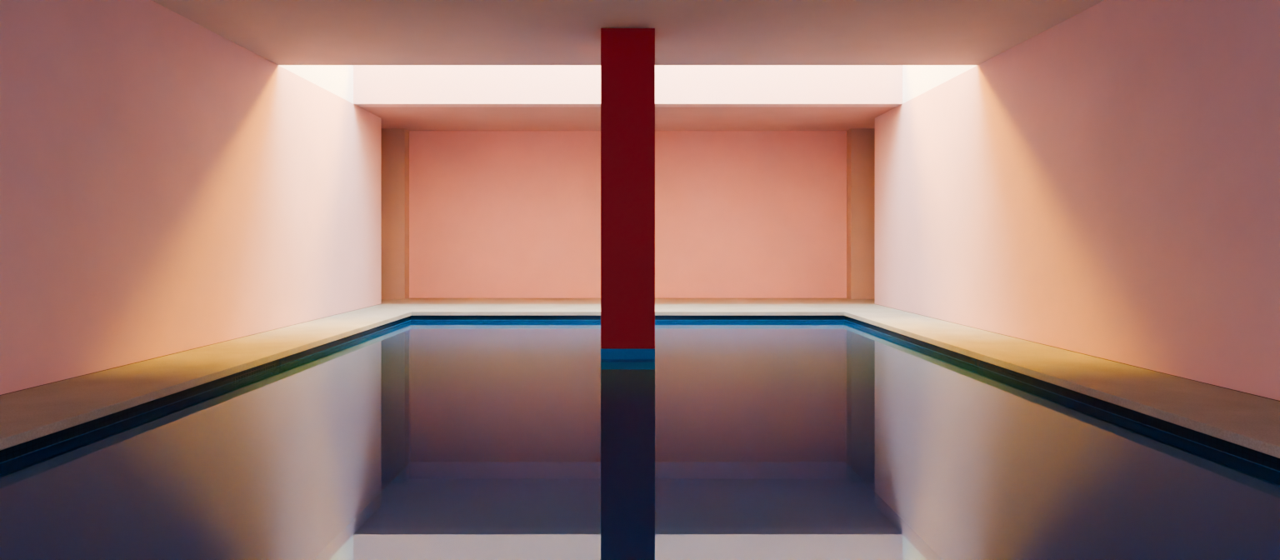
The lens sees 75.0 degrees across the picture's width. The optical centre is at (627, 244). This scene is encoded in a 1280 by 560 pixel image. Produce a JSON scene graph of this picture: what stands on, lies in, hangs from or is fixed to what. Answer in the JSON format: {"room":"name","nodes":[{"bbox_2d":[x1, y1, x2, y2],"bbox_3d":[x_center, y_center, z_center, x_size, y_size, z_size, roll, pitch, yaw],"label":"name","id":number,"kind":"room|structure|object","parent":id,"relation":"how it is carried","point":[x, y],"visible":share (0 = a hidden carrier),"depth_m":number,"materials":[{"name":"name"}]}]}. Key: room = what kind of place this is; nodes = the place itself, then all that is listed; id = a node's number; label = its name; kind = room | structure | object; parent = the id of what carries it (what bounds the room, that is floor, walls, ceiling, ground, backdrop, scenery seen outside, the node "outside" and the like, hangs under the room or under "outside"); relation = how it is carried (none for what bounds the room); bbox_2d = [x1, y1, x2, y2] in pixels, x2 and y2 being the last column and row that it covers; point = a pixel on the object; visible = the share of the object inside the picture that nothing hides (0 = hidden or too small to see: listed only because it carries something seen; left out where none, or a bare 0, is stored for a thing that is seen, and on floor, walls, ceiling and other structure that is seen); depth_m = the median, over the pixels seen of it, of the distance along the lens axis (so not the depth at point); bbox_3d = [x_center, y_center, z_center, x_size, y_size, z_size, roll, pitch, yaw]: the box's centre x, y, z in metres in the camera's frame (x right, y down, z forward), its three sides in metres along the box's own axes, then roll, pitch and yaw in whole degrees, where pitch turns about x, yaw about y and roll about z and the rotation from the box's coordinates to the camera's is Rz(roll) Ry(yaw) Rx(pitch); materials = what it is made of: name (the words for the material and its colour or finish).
{"room":"indoor swimming pool","nodes":[
{"label":"indoor swimming pool","id":0,"kind":"room"},
{"bbox_2d":[0,0,380,394],"bbox_3d":[-4.499,-3.014,5.885,0.300,8.120,18.170,0,0,0],"label":"wall","id":1,"kind":"structure","parent":0,"point":[167,186],"depth_m":7.77,"materials":[{"name":"pink paint"}]},
{"bbox_2d":[0,304,378,395],"bbox_3d":[-4.348,1.044,5.740,0.002,0.005,17.880,0,0,0],"label":"baseboard","id":2,"kind":"structure","parent":1,"relation":"attached to","point":[377,304],"depth_m":7.57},
{"bbox_2d":[380,128,409,299],"bbox_3d":[-4.996,-0.592,16.180,1.408,3.276,0.320,0,0,0],"label":"wall","id":3,"kind":"structure","parent":0,"point":[394,142],"depth_m":16.02,"materials":[{"name":"paint"}]},
{"bbox_2d":[409,130,846,298],"bbox_3d":[0.000,-0.592,16.490,11.400,3.276,0.300,0,0,0],"label":"wall","id":4,"kind":"structure","parent":0,"point":[493,214],"depth_m":16.34,"materials":[{"name":"pink paint"}]},
{"bbox_2d":[151,0,1104,64],"bbox_3d":[0.000,-2.380,3.580,9.298,0.300,13.560,0,0,0],"label":"ceiling","id":5,"kind":"structure","parent":0,"point":[280,32],"depth_m":8.64,"materials":[{"name":"paint"}]},
{"bbox_2d":[353,65,902,106],"bbox_3d":[0.000,-2.741,13.350,9.298,1.024,0.300,0,0,0],"label":"wall","id":6,"kind":"structure","parent":0,"point":[373,85],"depth_m":13.20,"materials":[{"name":"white paint"}]},
{"bbox_2d":[360,106,895,130],"bbox_3d":[0.000,-2.380,15.070,12.000,0.300,3.140,0,0,0],"label":"ceiling","id":7,"kind":"structure","parent":0,"point":[410,118],"depth_m":14.77,"materials":[{"name":"paint"}]},
{"bbox_2d":[0,298,1279,458],"bbox_3d":[0.000,1.077,6.570,12.000,0.061,20.140,0,0,0],"label":"floor","id":8,"kind":"structure","parent":0,"point":[1252,422],"depth_m":7.17,"materials":[{"name":"beige stone"}]},
{"bbox_2d":[0,315,1279,559],"bbox_3d":[0.000,2.302,7.000,7.024,2.389,12.276,0,0,0],"label":"swimming pool","id":9,"kind":"object","parent":8,"relation":"in","point":[411,437],"visible":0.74,"depth_m":9.50,"materials":[{"name":"liquid"}]},
{"bbox_2d":[600,28,654,559],"bbox_3d":[0.000,0.584,8.858,0.559,5.626,0.559,0,0,0],"label":"column","id":10,"kind":"structure","parent":9,"relation":"on","point":[627,55],"depth_m":8.58,"materials":[{"name":"red paint"}]},
{"bbox_2d":[846,128,874,299],"bbox_3d":[4.996,-0.592,16.180,1.408,3.276,0.320,0,0,0],"label":"wall","id":11,"kind":"structure","parent":0,"point":[860,142],"depth_m":16.02,"materials":[{"name":"paint"}]},
{"bbox_2d":[875,0,1279,400],"bbox_3d":[4.499,-3.014,5.885,0.300,8.120,18.170,0,0,0],"label":"wall","id":12,"kind":"structure","parent":0,"point":[1105,183],"depth_m":7.55,"materials":[{"name":"pink paint"}]},
{"bbox_2d":[877,304,1279,401],"bbox_3d":[4.348,1.044,5.740,0.002,0.005,17.880,0,0,0],"label":"baseboard","id":13,"kind":"structure","parent":12,"relation":"attached to","point":[877,304],"depth_m":7.35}
]}

